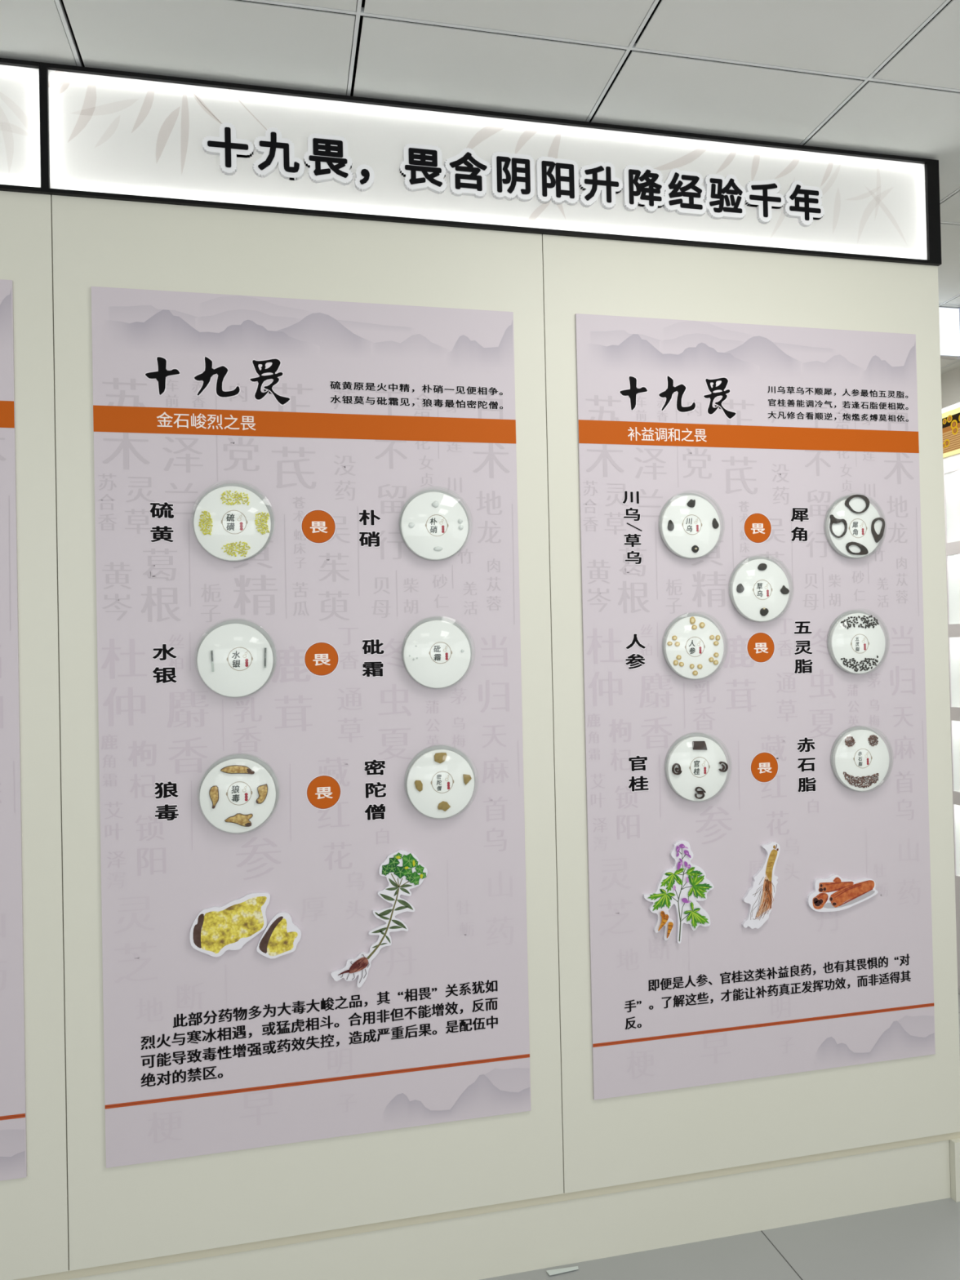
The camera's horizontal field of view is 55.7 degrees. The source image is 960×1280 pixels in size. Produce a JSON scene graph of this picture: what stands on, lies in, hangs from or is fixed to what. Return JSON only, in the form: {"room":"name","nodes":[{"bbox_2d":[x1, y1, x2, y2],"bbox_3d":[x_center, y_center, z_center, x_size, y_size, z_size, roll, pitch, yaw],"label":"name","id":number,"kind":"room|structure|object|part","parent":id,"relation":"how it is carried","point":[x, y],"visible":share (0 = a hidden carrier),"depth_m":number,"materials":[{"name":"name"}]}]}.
{"room":"medicine exhibition hall","nodes":[
{"label":"medicine exhibition hall","id":0,"kind":"room"},
{"bbox_2d":[0,191,959,1279],"bbox_3d":[-0.429,0.195,2.125,3.448,2.350,0.104,-1,-1,-12],"label":"wall","id":1,"kind":"structure","parent":0,"point":[72,1215],"depth_m":2.14,"materials":[{"name":"beige paint"}]},
{"bbox_2d":[0,279,26,1181],"bbox_3d":[-1.454,0.194,1.844,0.955,1.920,0.007,-1,-1,-12],"label":"poster board","id":2,"kind":"object","parent":1,"relation":"attached to","point":[13,1137],"visible":1,"depth_m":1.94,"materials":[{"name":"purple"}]},
{"bbox_2d":[0,288,12,348],"bbox_3d":[-1.462,-0.692,1.854,0.930,0.148,0.001,-1,-1,-12],"label":"print","id":3,"kind":"object","parent":2,"relation":"attached to","point":[6,295],"depth_m":1.95},
{"bbox_2d":[0,1129,25,1177],"bbox_3d":[-1.142,1.089,1.894,0.354,0.106,0.001,-1,-1,-12],"label":"print","id":4,"kind":"object","parent":2,"relation":"attached to","point":[12,1142],"depth_m":1.93},
{"bbox_2d":[0,57,43,194],"bbox_3d":[-1.551,-1.100,1.889,1.204,0.282,0.106,-1,-1,-12],"label":"sign lightbox","id":5,"kind":"object","parent":1,"relation":"attached to","point":[20,150],"visible":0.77,"depth_m":1.97,"materials":[{"name":"white plastic"}]},
{"bbox_3d":[-1.510,0.205,1.850,1.219,2.330,0.030,-1,-1,-12],"label":"wall panel","id":6,"kind":"part","parent":1,"relation":"part of","materials":[{"name":"beige laminate"}]},
{"bbox_3d":[-0.369,0.183,2.100,1.112,2.330,0.030,-1,-1,-12],"label":"wall panel","id":7,"kind":"part","parent":1,"relation":"part of","materials":[{"name":"beige paint"}]},
{"bbox_2d":[91,286,530,1168],"bbox_3d":[-0.366,0.176,2.082,0.955,1.920,0.007,-1,-1,-12],"label":"poster board","id":8,"kind":"object","parent":1,"relation":"attached to","point":[338,414],"visible":1,"depth_m":2.07,"materials":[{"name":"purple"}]},
{"bbox_2d":[190,892,270,956],"bbox_3d":[-0.556,0.635,2.025,0.174,0.134,0.010,-1,-1,-12],"label":"cutout","id":9,"kind":"object","parent":8,"relation":"attached to","point":[215,931],"visible":1,"depth_m":2.02,"materials":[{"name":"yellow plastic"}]},
{"bbox_2d":[193,913,204,948],"bbox_3d":[-0.622,0.643,2.006,0.024,0.076,0.001,-1,-1,-12],"label":"print","id":10,"kind":"object","parent":9,"relation":"attached to","point":[197,927],"depth_m":2.01},
{"bbox_2d":[193,483,274,561],"bbox_3d":[-0.552,-0.266,2.034,0.184,0.184,0.023,-1,-1,-12],"label":"round dish","id":11,"kind":"object","parent":8,"relation":"attached to","point":[232,523],"visible":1,"depth_m":2.03,"materials":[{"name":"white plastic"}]},
{"bbox_2d":[198,511,213,534],"bbox_3d":[-0.610,-0.261,2.016,0.031,0.055,0.003,-1,-1,-12],"label":"grains","id":12,"kind":"object","parent":11,"relation":"in","point":[204,512],"visible":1,"depth_m":2.02,"materials":[{"name":"yellow"}]},
{"bbox_2d":[220,490,249,505],"bbox_3d":[-0.548,-0.318,2.030,0.062,0.034,0.003,-1,-1,-12],"label":"grains","id":13,"kind":"object","parent":11,"relation":"in","point":[239,495],"visible":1,"depth_m":2.03,"materials":[{"name":"yellow"}]},
{"bbox_2d":[222,541,250,556],"bbox_3d":[-0.545,-0.204,2.029,0.062,0.036,0.003,-1,-1,-12],"label":"grains","id":14,"kind":"object","parent":11,"relation":"in","point":[246,543],"visible":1,"depth_m":2.03,"materials":[{"name":"yellow"}]},
{"bbox_2d":[240,522,243,530],"bbox_3d":[-0.535,-0.255,2.034,0.007,0.019,0.001,-1,-1,-12],"label":"print","id":15,"kind":"object","parent":11,"relation":"attached to","point":[241,523],"depth_m":2.03},
{"bbox_2d":[254,511,269,534],"bbox_3d":[-0.490,-0.263,2.042,0.032,0.051,0.003,-1,-1,-12],"label":"grains","id":16,"kind":"object","parent":11,"relation":"in","point":[265,519],"visible":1,"depth_m":2.04,"materials":[{"name":"yellow"}]},
{"bbox_2d":[196,619,275,697],"bbox_3d":[-0.544,0.040,2.030,0.181,0.181,0.023,-1,-1,-12],"label":"round dish","id":17,"kind":"object","parent":8,"relation":"attached to","point":[237,668],"visible":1,"depth_m":2.03,"materials":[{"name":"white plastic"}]},
{"bbox_2d":[244,658,248,666],"bbox_3d":[-0.522,0.051,2.031,0.007,0.018,0.001,-1,-1,-12],"label":"print","id":18,"kind":"object","parent":17,"relation":"attached to","point":[246,660],"depth_m":2.03},
{"bbox_2d":[263,648,266,666],"bbox_3d":[-0.482,0.040,2.038,0.007,0.046,0.005,-1,-1,-12],"label":"vial","id":19,"kind":"object","parent":17,"relation":"attached to","point":[265,655],"visible":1,"depth_m":2.04,"materials":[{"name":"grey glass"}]},
{"bbox_2d":[199,754,279,832],"bbox_3d":[-0.538,0.343,2.027,0.181,0.181,0.023,-1,-1,-12],"label":"round dish","id":20,"kind":"object","parent":8,"relation":"attached to","point":[237,793],"visible":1,"depth_m":2.02,"materials":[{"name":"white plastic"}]},
{"bbox_2d":[208,785,218,808],"bbox_3d":[-0.589,0.348,2.009,0.020,0.050,0.006,-1,-1,-12],"label":"slice","id":21,"kind":"object","parent":20,"relation":"in","point":[214,791],"visible":1,"depth_m":2.01,"materials":[{"name":"beige plant"}]},
{"bbox_2d":[220,764,254,773],"bbox_3d":[-0.540,0.290,2.020,0.074,0.022,0.006,-1,-1,-12],"label":"slice","id":22,"kind":"object","parent":20,"relation":"in","point":[234,769],"visible":1,"depth_m":2.02,"materials":[{"name":"beige plant"}]},
{"bbox_2d":[224,813,253,826],"bbox_3d":[-0.537,0.402,2.019,0.061,0.030,0.006,-1,-1,-12],"label":"slice","id":23,"kind":"object","parent":20,"relation":"in","point":[242,820],"visible":1,"depth_m":2.02,"materials":[{"name":"beige plant"}]},
{"bbox_2d":[244,792,248,800],"bbox_3d":[-0.522,0.351,2.027,0.007,0.018,0.001,-1,-1,-12],"label":"print","id":24,"kind":"object","parent":20,"relation":"attached to","point":[246,794],"depth_m":2.03},
{"bbox_2d":[256,783,267,804],"bbox_3d":[-0.488,0.344,2.031,0.026,0.044,0.006,-1,-1,-12],"label":"slice","id":25,"kind":"object","parent":20,"relation":"in","point":[262,789],"visible":1,"depth_m":2.03,"materials":[{"name":"beige plant"}]},
{"bbox_2d":[256,911,301,958],"bbox_3d":[-0.453,0.665,2.047,0.099,0.101,0.010,-1,-1,-12],"label":"cutout","id":26,"kind":"object","parent":8,"relation":"attached to","point":[281,936],"visible":1,"depth_m":2.04,"materials":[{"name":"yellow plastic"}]},
{"bbox_2d":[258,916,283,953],"bbox_3d":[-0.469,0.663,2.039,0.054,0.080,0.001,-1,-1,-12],"label":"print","id":27,"kind":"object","parent":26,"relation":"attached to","point":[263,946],"depth_m":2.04},
{"bbox_2d":[266,918,297,955],"bbox_3d":[-0.446,0.669,2.044,0.069,0.082,0.001,-1,-1,-12],"label":"print","id":28,"kind":"object","parent":26,"relation":"attached to","point":[280,941],"depth_m":2.04},
{"bbox_2d":[102,295,513,373],"bbox_3d":[-0.374,-0.710,2.092,0.930,0.148,0.001,-1,-1,-12],"label":"print","id":29,"kind":"object","parent":8,"relation":"attached to","point":[245,331],"depth_m":2.09},
{"bbox_2d":[330,849,427,987],"bbox_3d":[-0.232,0.642,2.095,0.227,0.306,0.012,-1,-1,-12],"label":"cutout","id":30,"kind":"object","parent":8,"relation":"attached to","point":[403,871],"visible":1,"depth_m":2.10,"materials":[{"name":"green paper"}]},
{"bbox_3d":[-0.212,0.636,2.096,0.104,0.193,0.001,-1,-1,-12],"label":"stem","id":31,"kind":"part","parent":30,"relation":"part of","materials":[{"name":"green paper"}]},
{"bbox_2d":[399,488,469,559],"bbox_3d":[-0.105,-0.272,2.132,0.175,0.175,0.023,-1,-1,-12],"label":"round dish","id":32,"kind":"object","parent":8,"relation":"attached to","point":[438,526],"visible":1,"depth_m":2.13,"materials":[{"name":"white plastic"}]},
{"bbox_2d":[408,522,414,528],"bbox_3d":[-0.159,-0.268,2.114,0.015,0.014,0.004,-1,-1,-12],"label":"crystal","id":33,"kind":"object","parent":32,"relation":"in","point":[411,525],"visible":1,"depth_m":2.11,"materials":[{"name":"white"}]},
{"bbox_2d":[431,500,438,507],"bbox_3d":[-0.105,-0.319,2.127,0.017,0.016,0.005,-1,-1,-12],"label":"crystal","id":34,"kind":"object","parent":32,"relation":"in","point":[435,504],"visible":1,"depth_m":2.13,"materials":[{"name":"white"}]},
{"bbox_2d":[433,546,442,551],"bbox_3d":[-0.098,-0.214,2.127,0.022,0.011,0.004,-1,-1,-12],"label":"crystal","id":35,"kind":"object","parent":32,"relation":"in","point":[436,548],"visible":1,"depth_m":2.13,"materials":[{"name":"white"}]},
{"bbox_2d":[402,617,471,688],"bbox_3d":[-0.098,0.029,2.128,0.175,0.175,0.023,-1,-1,-12],"label":"round dish","id":36,"kind":"object","parent":8,"relation":"attached to","point":[440,663],"visible":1,"depth_m":2.12,"materials":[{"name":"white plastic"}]},
{"bbox_2d":[404,745,475,817],"bbox_3d":[-0.091,0.332,2.125,0.176,0.176,0.023,-1,-1,-12],"label":"round dish","id":37,"kind":"object","parent":8,"relation":"attached to","point":[443,781],"visible":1,"depth_m":2.12,"materials":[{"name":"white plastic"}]},
{"bbox_2d":[414,780,422,791],"bbox_3d":[-0.142,0.339,2.108,0.019,0.027,0.004,-1,-1,-12],"label":"stone","id":38,"kind":"object","parent":37,"relation":"in","point":[419,785],"visible":1,"depth_m":2.11,"materials":[{"name":"beige stone"}]},
{"bbox_2d":[434,752,446,763],"bbox_3d":[-0.092,0.276,2.120,0.030,0.025,0.004,-1,-1,-12],"label":"stone","id":39,"kind":"object","parent":37,"relation":"in","point":[439,757],"visible":1,"depth_m":2.12,"materials":[{"name":"yellow stone"}]},
{"bbox_2d":[437,800,450,811],"bbox_3d":[-0.084,0.389,2.120,0.031,0.024,0.004,-1,-1,-12],"label":"stone","id":40,"kind":"object","parent":37,"relation":"in","point":[444,806],"visible":1,"depth_m":2.12,"materials":[{"name":"beige stone"}]},
{"bbox_2d":[462,773,471,785],"bbox_3d":[-0.029,0.328,2.133,0.020,0.026,0.004,-1,-1,-12],"label":"stone","id":41,"kind":"object","parent":37,"relation":"in","point":[467,778],"visible":1,"depth_m":2.13,"materials":[{"name":"beige stone"}]},
{"bbox_2d":[382,1067,529,1128],"bbox_3d":[-0.054,1.071,2.133,0.354,0.106,0.001,-1,-1,-12],"label":"print","id":42,"kind":"object","parent":8,"relation":"attached to","point":[440,1095],"depth_m":2.13},
{"bbox_2d":[40,62,941,266],"bbox_3d":[0.134,-1.132,2.257,2.246,0.282,0.110,-1,-1,-12],"label":"sign lightbox","id":43,"kind":"object","parent":1,"relation":"attached to","point":[106,134],"visible":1,"depth_m":2.17,"materials":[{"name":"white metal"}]},
{"bbox_2d":[66,1140,950,1279],"bbox_3d":[-0.419,1.447,2.111,3.414,0.156,0.096,-1,-1,-12],"label":"baseboard","id":44,"kind":"structure","parent":1,"relation":"attached to","point":[479,1246],"depth_m":2.21,"materials":[{"name":"beige laminate"}]},
{"bbox_3d":[0.719,0.162,2.340,1.112,2.330,0.030,-1,-1,-12],"label":"wall panel","id":45,"kind":"part","parent":1,"relation":"part of","materials":[{"name":"beige paint"}]},
{"bbox_2d":[575,313,935,1099],"bbox_3d":[0.722,0.149,2.321,0.955,1.920,0.007,-1,-1,-12],"label":"poster board","id":46,"kind":"object","parent":1,"relation":"attached to","point":[772,426],"visible":0.99,"depth_m":2.31,"materials":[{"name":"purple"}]},
{"bbox_2d":[642,840,714,943],"bbox_3d":[0.494,0.625,2.253,0.187,0.254,0.016,-1,-1,-12],"label":"cutout","id":47,"kind":"object","parent":46,"relation":"attached to","point":[681,885],"visible":1,"depth_m":2.25,"materials":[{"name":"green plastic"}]},
{"bbox_3d":[0.498,0.631,2.252,0.064,0.231,0.001,-1,-1,-12],"label":"stem","id":48,"kind":"part","parent":47,"relation":"part of","materials":[{"name":"green paper"}]},
{"bbox_2d":[658,493,719,558],"bbox_3d":[0.529,-0.288,2.271,0.173,0.173,0.023,-1,-1,-12],"label":"round dish","id":49,"kind":"object","parent":46,"relation":"attached to","point":[693,526],"visible":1,"depth_m":2.27,"materials":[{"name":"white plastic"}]},
{"bbox_2d":[667,520,674,530],"bbox_3d":[0.474,-0.285,2.252,0.017,0.028,0.007,-1,-1,-12],"label":"root","id":50,"kind":"object","parent":49,"relation":"in","point":[670,524],"visible":1,"depth_m":2.25,"materials":[{"name":"black plant"}]},
{"bbox_2d":[687,499,695,507],"bbox_3d":[0.528,-0.341,2.265,0.022,0.021,0.007,-1,-1,-12],"label":"root","id":51,"kind":"object","parent":49,"relation":"in","point":[691,503],"visible":1,"depth_m":2.26,"materials":[{"name":"black plant"}]},
{"bbox_2d":[691,545,698,552],"bbox_3d":[0.538,-0.228,2.265,0.019,0.019,0.006,-1,-1,-12],"label":"root","id":52,"kind":"object","parent":49,"relation":"in","point":[695,548],"visible":1,"depth_m":2.26,"materials":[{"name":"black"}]},
{"bbox_2d":[711,518,719,528],"bbox_3d":[0.592,-0.293,2.278,0.017,0.027,0.006,-1,-1,-12],"label":"root","id":53,"kind":"object","parent":49,"relation":"in","point":[715,524],"visible":1,"depth_m":2.28,"materials":[{"name":"black plant"}]},
{"bbox_2d":[662,613,724,679],"bbox_3d":[0.537,0.015,2.268,0.173,0.173,0.023,-1,-1,-12],"label":"round dish","id":54,"kind":"object","parent":46,"relation":"attached to","point":[695,647],"visible":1,"depth_m":2.26,"materials":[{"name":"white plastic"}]},
{"bbox_2d":[673,660,678,665],"bbox_3d":[0.486,0.056,2.251,0.013,0.013,0.003,-1,-1,-12],"label":"slice","id":55,"kind":"object","parent":54,"relation":"in","point":[675,662],"visible":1,"depth_m":2.25,"materials":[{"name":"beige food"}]},
{"bbox_2d":[675,641,679,646],"bbox_3d":[0.490,0.010,2.253,0.013,0.012,0.003,-1,-1,-12],"label":"slice","id":56,"kind":"object","parent":54,"relation":"in","point":[677,643],"visible":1,"depth_m":2.25,"materials":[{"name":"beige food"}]},
{"bbox_2d":[689,616,695,624],"bbox_3d":[0.530,-0.049,2.263,0.015,0.019,0.003,-1,-1,-12],"label":"slice","id":57,"kind":"object","parent":54,"relation":"in","point":[692,620],"visible":1,"depth_m":2.26,"materials":[{"name":"beige food"}]},
{"bbox_2d":[691,624,697,629],"bbox_3d":[0.535,-0.032,2.263,0.014,0.012,0.003,-1,-1,-12],"label":"slice","id":58,"kind":"object","parent":54,"relation":"in","point":[694,627],"visible":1,"depth_m":2.26,"materials":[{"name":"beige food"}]},
{"bbox_2d":[692,670,697,675],"bbox_3d":[0.536,0.082,2.262,0.014,0.012,0.003,-1,-1,-12],"label":"slice","id":59,"kind":"object","parent":54,"relation":"in","point":[695,673],"visible":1,"depth_m":2.26,"materials":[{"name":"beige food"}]},
{"bbox_2d":[697,664,702,669],"bbox_3d":[0.549,0.067,2.265,0.013,0.012,0.003,-1,-1,-12],"label":"slice","id":60,"kind":"object","parent":54,"relation":"in","point":[699,666],"visible":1,"depth_m":2.26,"materials":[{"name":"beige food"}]},
{"bbox_2d":[699,622,705,627],"bbox_3d":[0.555,-0.037,2.268,0.015,0.014,0.003,-1,-1,-12],"label":"slice","id":61,"kind":"object","parent":54,"relation":"in","point":[702,624],"visible":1,"depth_m":2.27,"materials":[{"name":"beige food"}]},
{"bbox_2d":[715,635,719,640],"bbox_3d":[0.597,-0.006,2.276,0.012,0.013,0.003,-1,-1,-12],"label":"slice","id":62,"kind":"object","parent":54,"relation":"in","point":[717,637],"visible":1,"depth_m":2.27,"materials":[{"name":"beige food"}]},
{"bbox_2d":[665,733,727,800],"bbox_3d":[0.544,0.317,2.264,0.176,0.176,0.023,-1,-1,-12],"label":"round dish","id":63,"kind":"object","parent":46,"relation":"attached to","point":[700,768],"visible":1,"depth_m":2.26,"materials":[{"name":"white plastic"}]},
{"bbox_2d":[671,763,682,774],"bbox_3d":[0.487,0.319,2.245,0.024,0.028,0.006,-1,-1,-12],"label":"bark curl","id":64,"kind":"object","parent":63,"relation":"in","point":[679,771],"visible":1,"depth_m":2.24,"materials":[{"name":"black plant"}]},
{"bbox_2d":[692,741,706,750],"bbox_3d":[0.547,0.263,2.260,0.038,0.023,0.004,-1,-1,-12],"label":"bark","id":65,"kind":"object","parent":63,"relation":"in","point":[699,745],"visible":1,"depth_m":2.26,"materials":[{"name":"brown plant"}]},
{"bbox_2d":[694,786,706,799],"bbox_3d":[0.548,0.380,2.257,0.028,0.030,0.006,-1,-1,-12],"label":"bark curl","id":66,"kind":"object","parent":63,"relation":"in","point":[696,788],"visible":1,"depth_m":2.25,"materials":[{"name":"black plant"}]},
{"bbox_2d":[718,761,728,772],"bbox_3d":[0.609,0.317,2.272,0.023,0.026,0.006,-1,-1,-12],"label":"bark curl","id":67,"kind":"object","parent":63,"relation":"in","point":[720,762],"visible":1,"depth_m":2.27,"materials":[{"name":"black plant"}]},
{"bbox_2d":[585,320,916,389],"bbox_3d":[0.714,-0.736,2.332,0.930,0.148,0.001,-1,-1,-12],"label":"print","id":68,"kind":"object","parent":46,"relation":"attached to","point":[676,353],"depth_m":2.32},
{"bbox_2d":[728,556,789,622],"bbox_3d":[0.715,-0.131,2.309,0.175,0.175,0.023,-1,-1,-12],"label":"round dish","id":69,"kind":"object","parent":46,"relation":"attached to","point":[762,588],"visible":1,"depth_m":2.31,"materials":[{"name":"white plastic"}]},
{"bbox_2d":[736,583,744,592],"bbox_3d":[0.658,-0.131,2.290,0.020,0.024,0.007,-1,-1,-12],"label":"root","id":70,"kind":"object","parent":69,"relation":"in","point":[740,588],"visible":1,"depth_m":2.29,"materials":[{"name":"black plant"}]},
{"bbox_2d":[757,563,767,570],"bbox_3d":[0.718,-0.186,2.304,0.025,0.019,0.007,-1,-1,-12],"label":"root","id":71,"kind":"object","parent":69,"relation":"in","point":[762,566],"visible":1,"depth_m":2.30,"materials":[{"name":"black plant"}]},
{"bbox_2d":[760,607,768,616],"bbox_3d":[0.723,-0.072,2.303,0.023,0.022,0.006,-1,-1,-12],"label":"root","id":72,"kind":"object","parent":69,"relation":"in","point":[763,611],"visible":1,"depth_m":2.30,"materials":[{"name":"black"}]},
{"bbox_2d":[780,585,789,594],"bbox_3d":[0.779,-0.128,2.316,0.025,0.023,0.007,-1,-1,-12],"label":"root","id":73,"kind":"object","parent":69,"relation":"in","point":[784,590],"visible":1,"depth_m":2.31,"materials":[{"name":"black plant"}]},
{"bbox_2d":[741,841,780,928],"bbox_3d":[0.713,0.623,2.304,0.107,0.214,0.010,-1,-1,-12],"label":"cutout","id":74,"kind":"object","parent":46,"relation":"attached to","point":[760,895],"visible":1,"depth_m":2.30,"materials":[{"name":"white paper"}]},
{"bbox_2d":[806,874,877,911],"bbox_3d":[0.939,0.653,2.353,0.202,0.093,0.011,-1,-1,-12],"label":"cutout","id":75,"kind":"object","parent":46,"relation":"attached to","point":[832,893],"visible":1,"depth_m":2.35,"materials":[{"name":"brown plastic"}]},
{"bbox_2d":[812,893,828,909],"bbox_3d":[0.875,0.671,2.333,0.045,0.042,0.001,-1,-1,-12],"label":"print","id":76,"kind":"object","parent":75,"relation":"attached to","point":[820,900],"depth_m":2.33,"materials":[{"name":"red"}]},
{"bbox_2d":[818,881,853,893],"bbox_3d":[0.920,0.637,2.344,0.102,0.026,0.001,-1,-1,-12],"label":"print","id":77,"kind":"object","parent":75,"relation":"attached to","point":[824,886],"depth_m":2.34,"materials":[{"name":"red"}]},
{"bbox_2d":[833,877,841,882],"bbox_3d":[0.922,0.620,2.345,0.024,0.014,0.001,-1,-1,-12],"label":"print","id":78,"kind":"object","parent":75,"relation":"attached to","point":[835,879],"depth_m":2.35,"materials":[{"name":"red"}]},
{"bbox_2d":[829,880,874,907],"bbox_3d":[0.965,0.658,2.353,0.132,0.062,0.001,-1,-1,-12],"label":"print","id":79,"kind":"object","parent":75,"relation":"attached to","point":[842,893],"depth_m":2.35,"materials":[{"name":"red"}]},
{"bbox_2d":[824,495,881,558],"bbox_3d":[0.979,-0.297,2.370,0.173,0.173,0.023,-1,-1,-12],"label":"round dish","id":80,"kind":"object","parent":46,"relation":"attached to","point":[859,525],"visible":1,"depth_m":2.37,"materials":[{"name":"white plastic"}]},
{"bbox_2d":[829,514,847,537],"bbox_3d":[0.929,-0.295,2.353,0.049,0.060,0.005,-1,-1,-12],"label":"ring","id":81,"kind":"object","parent":80,"relation":"in","point":[833,520],"visible":1,"depth_m":2.35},
{"bbox_3d":[0.979,-0.297,2.373,0.168,0.168,0.018,-1,-1,-12],"label":"dish","id":82,"kind":"part","parent":80,"relation":"part of","materials":[{"name":"white ceramic"}]},
{"bbox_2d":[844,494,869,513],"bbox_3d":[0.983,-0.354,2.366,0.070,0.049,0.005,-1,-1,-12],"label":"ring","id":83,"kind":"object","parent":80,"relation":"attached to","point":[865,499],"visible":1,"depth_m":2.36,"materials":[{"name":"black"}]},
{"bbox_2d":[845,542,868,555],"bbox_3d":[0.982,-0.239,2.364,0.062,0.034,0.005,-1,-1,-12],"label":"ring","id":84,"kind":"object","parent":80,"relation":"in","point":[864,550],"visible":1,"depth_m":2.36,"materials":[{"name":"black"}]},
{"bbox_2d":[871,517,884,542],"bbox_3d":[1.043,-0.288,2.378,0.038,0.066,0.005,-1,-1,-12],"label":"ring","id":85,"kind":"object","parent":80,"relation":"in","point":[877,537],"visible":1,"depth_m":2.38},
{"bbox_2d":[827,610,885,673],"bbox_3d":[0.986,0.005,2.367,0.173,0.173,0.023,-1,-1,-12],"label":"round dish","id":86,"kind":"object","parent":46,"relation":"attached to","point":[860,643],"visible":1,"depth_m":2.36,"materials":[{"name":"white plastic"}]},
{"bbox_2d":[831,726,888,791],"bbox_3d":[0.994,0.309,2.363,0.175,0.175,0.023,-1,-1,-12],"label":"round dish","id":87,"kind":"object","parent":46,"relation":"attached to","point":[860,759],"visible":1,"depth_m":2.36,"materials":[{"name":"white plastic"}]},
{"bbox_2d":[844,736,855,746],"bbox_3d":[0.959,0.263,2.351,0.031,0.028,0.003,-1,-1,-12],"label":"clay piece","id":88,"kind":"object","parent":87,"relation":"in","point":[851,738],"visible":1,"depth_m":2.35,"materials":[{"name":"brown"}]},
{"bbox_2d":[843,772,879,787],"bbox_3d":[0.990,0.362,2.357,0.104,0.045,0.003,-1,-1,-12],"label":"clay piece","id":89,"kind":"object","parent":87,"relation":"in","point":[872,780],"visible":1,"depth_m":2.36,"materials":[{"name":"brown"}]},
{"bbox_2d":[867,734,878,746],"bbox_3d":[1.025,0.262,2.366,0.030,0.030,0.003,-1,-1,-12],"label":"clay piece","id":90,"kind":"object","parent":87,"relation":"in","point":[873,737],"visible":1,"depth_m":2.37,"materials":[{"name":"brown"}]},
{"bbox_2d":[814,1015,934,1067],"bbox_3d":[1.034,1.044,2.372,0.354,0.106,0.001,-1,-1,-12],"label":"print","id":91,"kind":"object","parent":46,"relation":"attached to","point":[851,1040],"depth_m":2.37},
{"bbox_2d":[948,1137,959,1201],"bbox_3d":[1.272,1.415,2.472,0.043,0.156,0.116,-1,-1,-12],"label":"trim","id":92,"kind":"structure","parent":1,"relation":"attached to","point":[954,1144],"depth_m":2.41,"materials":[{"name":"beige laminate"}]},
{"bbox_2d":[0,0,959,374],"bbox_3d":[-0.764,-1.312,0.481,7.814,0.061,7.600,-1,-1,-12],"label":"ceiling","id":93,"kind":"structure","parent":0,"point":[882,77],"depth_m":1.99,"materials":[{"name":"tile"}]},
{"bbox_2d":[938,306,959,359],"bbox_3d":[1.625,-1.200,3.514,0.709,0.194,0.036,-1,-1,-12],"label":"light panel","id":94,"kind":"object","parent":93,"relation":"hanging from","point":[949,317],"visible":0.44,"depth_m":3.54,"materials":[{"name":"white plastic"}]},
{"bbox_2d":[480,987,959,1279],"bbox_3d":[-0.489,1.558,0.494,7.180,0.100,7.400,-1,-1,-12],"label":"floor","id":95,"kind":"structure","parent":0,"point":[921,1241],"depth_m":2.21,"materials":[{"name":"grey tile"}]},
{"bbox_2d":[546,1266,578,1275],"bbox_3d":[0.199,1.510,2.174,0.079,0.003,0.021,-1,-1,-12],"label":"folded paper","id":96,"kind":"object","parent":95,"relation":"on","point":[552,1272],"visible":1,"depth_m":2.17,"materials":[{"name":"white paper"}]},
{"bbox_2d":[942,402,959,988],"bbox_3d":[2.297,0.236,3.521,0.380,2.492,0.930,-1,-1,-12],"label":"display cabinet","id":97,"kind":"object","parent":95,"relation":"on","point":[951,414],"visible":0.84,"depth_m":3.90,"materials":[{"name":"white"}]},
{"bbox_2d":[942,407,959,457],"bbox_3d":[2.083,-0.888,3.513,0.001,0.191,0.870,-1,-1,-12],"label":"picture","id":98,"kind":"object","parent":97,"relation":"attached to","point":[950,415],"depth_m":3.86,"materials":[{"name":"paper"}]},
{"bbox_2d":[941,366,959,408],"bbox_3d":[3.034,0.042,1.292,0.100,2.796,7.400,-1,-1,-12],"label":"wall","id":99,"kind":"structure","parent":0,"point":[950,380],"depth_m":4.39,"materials":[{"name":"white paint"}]}
]}

